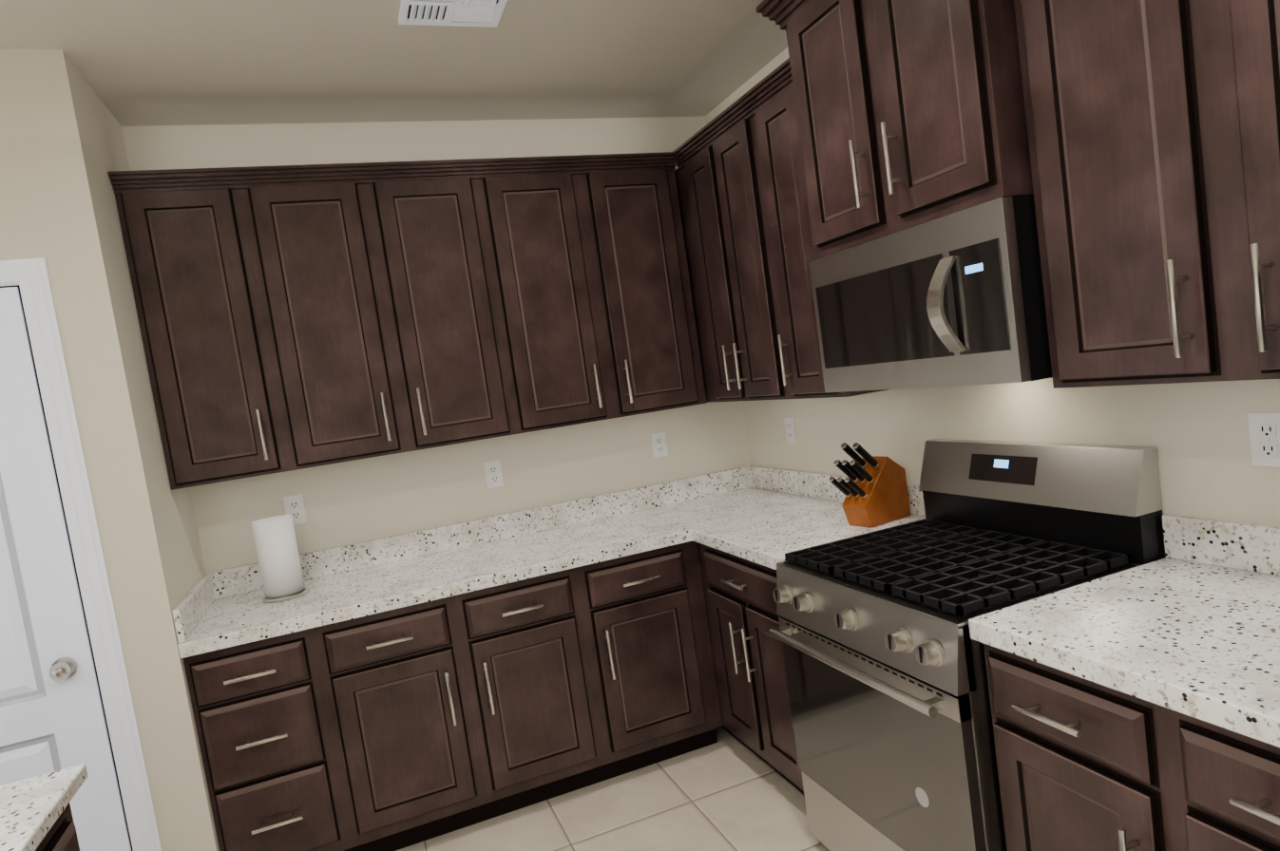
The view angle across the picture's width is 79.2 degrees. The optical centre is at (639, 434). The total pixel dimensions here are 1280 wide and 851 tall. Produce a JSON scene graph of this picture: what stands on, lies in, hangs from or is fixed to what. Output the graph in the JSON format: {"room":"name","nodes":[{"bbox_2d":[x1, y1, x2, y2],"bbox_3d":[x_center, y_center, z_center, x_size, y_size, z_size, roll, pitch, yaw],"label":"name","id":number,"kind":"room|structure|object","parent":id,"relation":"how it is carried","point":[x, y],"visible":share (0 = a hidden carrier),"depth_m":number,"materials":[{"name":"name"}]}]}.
{"room":"kitchen","nodes":[
{"label":"kitchen","id":0,"kind":"room"},
{"bbox_2d":[0,48,219,850],"bbox_3d":[-3.380,0.512,2.056,3.790,2.720,0.760,-10,5,-20],"label":"wall","id":1,"kind":"structure","parent":0,"point":[63,152],"depth_m":2.34,"materials":[{"name":"paint"}]},
{"bbox_2d":[0,286,131,850],"bbox_3d":[-1.927,0.631,2.164,0.628,2.033,0.075,-10,5,-20],"label":"pantry door","id":2,"kind":"structure","parent":1,"relation":"in","point":[51,716],"depth_m":2.26,"materials":[{"name":"white paint"}]},
{"bbox_2d":[0,257,162,850],"bbox_3d":[-1.938,0.597,2.191,0.776,2.123,0.020,-10,5,-20],"label":"door frame","id":3,"kind":"structure","parent":1,"relation":"attached to","point":[28,278],"depth_m":2.29,"materials":[{"name":"white paint"}]},
{"bbox_2d":[0,0,787,126],"bbox_3d":[-1.271,-0.986,-0.746,6.440,0.060,7.440,-10,5,-20],"label":"ceiling","id":4,"kind":"structure","parent":0,"point":[142,63],"depth_m":2.66,"materials":[{"name":"paint"}]},
{"bbox_2d":[398,0,507,27],"bbox_3d":[-0.554,-1.283,2.309,0.305,0.012,0.255,-10,5,-20],"label":"ceiling vent","id":5,"kind":"object","parent":4,"relation":"in","point":[460,12],"visible":1,"depth_m":2.35,"materials":[{"name":"white metal"}]},
{"bbox_2d":[121,116,750,573],"bbox_3d":[-0.577,0.004,3.460,2.530,2.720,0.120,-10,5,-20],"label":"wall","id":6,"kind":"structure","parent":0,"point":[380,497],"depth_m":3.29,"materials":[{"name":"paint"}]},
{"bbox_2d":[108,171,293,490],"bbox_3d":[-1.562,-0.354,2.823,0.375,1.042,0.348,-10,5,-20],"label":"upper cabinet","id":7,"kind":"object","parent":6,"relation":"attached to","point":[187,237],"depth_m":2.67,"materials":[{"name":"brown wood"}]},
{"bbox_2d":[283,494,306,525],"bbox_3d":[-1.377,0.303,3.090,0.072,0.116,0.008,-10,5,-20],"label":"electrical outlet","id":8,"kind":"object","parent":6,"relation":"attached to","point":[294,506],"visible":0.94,"depth_m":3.09,"materials":[{"name":"white plastic"}]},
{"bbox_2d":[240,163,521,470],"bbox_3d":[-1.005,-0.450,3.034,0.833,1.042,0.348,-10,5,-20],"label":"upper cabinet","id":9,"kind":"object","parent":6,"relation":"attached to","point":[294,317],"depth_m":2.87,"materials":[{"name":"brown wood"}]},
{"bbox_2d":[483,459,503,489],"bbox_3d":[-0.636,0.176,3.371,0.072,0.116,0.008,-10,5,-20],"label":"electrical outlet","id":10,"kind":"object","parent":6,"relation":"attached to","point":[493,473],"visible":1,"depth_m":3.37,"materials":[{"name":"white plastic"}]},
{"bbox_2d":[479,159,620,433],"bbox_3d":[-0.428,-0.549,3.253,0.415,1.042,0.348,-10,5,-20],"label":"upper cabinet","id":11,"kind":"object","parent":6,"relation":"attached to","point":[539,210],"depth_m":3.10,"materials":[{"name":"brown wood"}]},
{"bbox_2d":[582,155,707,417],"bbox_3d":[-0.038,-0.616,3.401,0.431,1.042,0.348,-10,5,-20],"label":"upper cabinet","id":12,"kind":"object","parent":6,"relation":"attached to","point":[636,202],"depth_m":3.24,"materials":[{"name":"brown wood"}]},
{"bbox_2d":[650,431,668,458],"bbox_3d":[0.091,0.051,3.647,0.072,0.116,0.008,-10,5,-20],"label":"electrical outlet","id":13,"kind":"object","parent":6,"relation":"attached to","point":[659,444],"visible":1,"depth_m":3.64,"materials":[{"name":"white plastic"}]},
{"bbox_2d":[396,726,829,850],"bbox_3d":[-0.878,1.758,-0.538,6.200,0.060,7.200,-10,5,-20],"label":"floor","id":14,"kind":"structure","parent":0,"point":[727,792],"depth_m":2.75,"materials":[{"name":"tile"}]},
{"bbox_2d":[30,775,87,850],"bbox_3d":[-0.989,1.251,0.020,1.086,0.890,2.980,-10,5,-20],"label":"kitchen island","id":15,"kind":"object","parent":14,"relation":"on","point":[61,835],"depth_m":1.46,"materials":[{"name":"brown wood"}]},
{"bbox_2d":[0,764,87,850],"bbox_3d":[-1.071,0.799,-0.021,1.050,0.030,3.040,-10,5,-20],"label":"island countertop","id":16,"kind":"structure","parent":15,"relation":"on","point":[28,807],"depth_m":1.43,"materials":[{"name":"white stone"}]},
{"bbox_2d":[183,628,354,850],"bbox_3d":[-1.303,1.092,2.802,0.379,0.876,0.628,-10,5,-20],"label":"base cabinet","id":17,"kind":"object","parent":14,"relation":"on","point":[262,710],"depth_m":2.51,"materials":[{"name":"brown wood"}]},
{"bbox_2d":[316,566,612,850],"bbox_3d":[-0.706,0.990,3.029,0.915,0.876,0.628,-10,5,-20],"label":"base cabinet","id":18,"kind":"object","parent":14,"relation":"on","point":[395,730],"depth_m":2.74,"materials":[{"name":"brown wood"}]},
{"bbox_2d":[582,541,722,778],"bbox_3d":[-0.052,0.877,3.277,0.502,0.876,0.628,-10,5,-20],"label":"base cabinet","id":19,"kind":"object","parent":14,"relation":"on","point":[649,625],"depth_m":2.99,"materials":[{"name":"brown wood"}]},
{"bbox_2d":[171,465,812,658],"bbox_3d":[-0.436,0.426,3.108,2.406,0.150,0.651,-10,5,-20],"label":"countertop","id":20,"kind":"structure","parent":19,"relation":"on","point":[226,608],"depth_m":3.01,"materials":[{"name":"white stone"}]},
{"bbox_2d":[251,515,307,603],"bbox_3d":[-1.330,0.456,2.850,0.156,0.290,0.156,-10,5,-20],"label":"paper towel roll","id":21,"kind":"object","parent":20,"relation":"on","point":[278,558],"visible":1,"depth_m":2.79,"materials":[{"name":"white paper"}]},
{"bbox_2d":[697,542,803,794],"bbox_3d":[0.695,0.804,2.836,0.628,0.876,0.626,-10,5,-20],"label":"base cabinet","id":22,"kind":"object","parent":14,"relation":"on","point":[750,672],"visible":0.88,"depth_m":2.70,"materials":[{"name":"brown wood"}]},
{"bbox_2d":[685,473,925,570],"bbox_3d":[0.610,0.299,2.806,0.646,0.150,0.654,-10,5,-20],"label":"countertop","id":23,"kind":"structure","parent":22,"relation":"on","point":[763,523],"depth_m":2.98,"materials":[{"name":"white stone"}]},
{"bbox_2d":[828,442,910,527],"bbox_3d":[0.787,0.165,2.684,0.283,0.292,0.105,-11,5,-32],"label":"knife block","id":24,"kind":"object","parent":23,"relation":"on","point":[873,489],"visible":1,"depth_m":2.66,"materials":[{"name":"brown wood"}]},
{"bbox_2d":[768,439,1165,850],"bbox_3d":[0.868,0.670,2.153,0.736,1.192,0.752,-10,5,-20],"label":"range","id":25,"kind":"object","parent":14,"relation":"on","point":[887,679],"visible":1,"depth_m":2.00,"materials":[{"name":"silver metal"}]},
{"bbox_2d":[983,644,1279,850],"bbox_3d":[1.205,0.836,1.447,0.668,0.875,0.798,-10,5,-20],"label":"base cabinet","id":26,"kind":"object","parent":14,"relation":"on","point":[1083,765],"visible":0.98,"depth_m":1.41,"materials":[{"name":"brown wood"}]},
{"bbox_2d":[968,514,1279,747],"bbox_3d":[1.145,0.328,1.413,0.643,0.150,0.800,-10,5,-20],"label":"countertop","id":27,"kind":"structure","parent":26,"relation":"on","point":[1189,625],"depth_m":1.52,"materials":[{"name":"white stone"}]},
{"bbox_2d":[705,47,1279,527],"bbox_3d":[1.843,-0.115,0.464,0.120,2.720,7.200,-10,5,-20],"label":"wall","id":28,"kind":"structure","parent":0,"point":[1197,433],"depth_m":2.13,"materials":[{"name":"paint"}]},
{"bbox_2d":[677,102,780,402],"bbox_3d":[0.509,-0.668,3.058,0.348,1.042,0.559,-10,5,-20],"label":"upper cabinet","id":29,"kind":"object","parent":28,"relation":"attached to","point":[717,191],"depth_m":3.00,"materials":[{"name":"brown wood"}]},
{"bbox_2d":[783,418,797,443],"bbox_3d":[0.665,-0.015,3.430,0.008,0.116,0.072,-10,5,-20],"label":"electrical outlet","id":30,"kind":"object","parent":28,"relation":"attached to","point":[790,427],"visible":1,"depth_m":3.42,"materials":[{"name":"white plastic"}]},
{"bbox_2d":[742,72,887,400],"bbox_3d":[0.669,-0.660,2.640,0.348,1.042,0.337,-10,5,-20],"label":"upper cabinet","id":31,"kind":"object","parent":28,"relation":"attached to","point":[788,283],"depth_m":2.64,"materials":[{"name":"brown wood"}]},
{"bbox_2d":[768,0,1019,266],"bbox_3d":[0.793,-0.933,2.091,0.418,0.753,0.736,-10,5,-20],"label":"upper cabinet","id":32,"kind":"object","parent":28,"relation":"attached to","point":[898,113],"depth_m":1.96,"materials":[{"name":"brown wood"}]},
{"bbox_2d":[808,194,1051,392],"bbox_3d":[0.857,-0.352,2.127,0.453,0.413,0.754,-10,5,-20],"label":"microwave","id":33,"kind":"object","parent":32,"relation":"attached to","point":[956,298],"visible":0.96,"depth_m":1.89,"materials":[{"name":"silver metal"}]},
{"bbox_2d":[1000,0,1221,388],"bbox_3d":[1.074,-0.638,1.583,0.348,1.042,0.393,-10,5,-20],"label":"upper cabinet","id":34,"kind":"object","parent":28,"relation":"attached to","point":[1104,118],"depth_m":1.53,"materials":[{"name":"brown wood"}]},
{"bbox_2d":[1186,0,1279,381],"bbox_3d":[1.216,-0.630,1.210,0.348,1.042,0.406,-10,5,-20],"label":"upper cabinet","id":35,"kind":"object","parent":28,"relation":"attached to","point":[1235,44],"depth_m":1.33,"materials":[{"name":"brown wood"}]},
{"bbox_2d":[1247,413,1279,467],"bbox_3d":[1.343,0.013,1.655,0.008,0.116,0.072,-10,5,-20],"label":"electrical outlet","id":36,"kind":"object","parent":28,"relation":"attached to","point":[1264,429],"visible":1,"depth_m":1.66,"materials":[{"name":"white plastic"}]}
]}

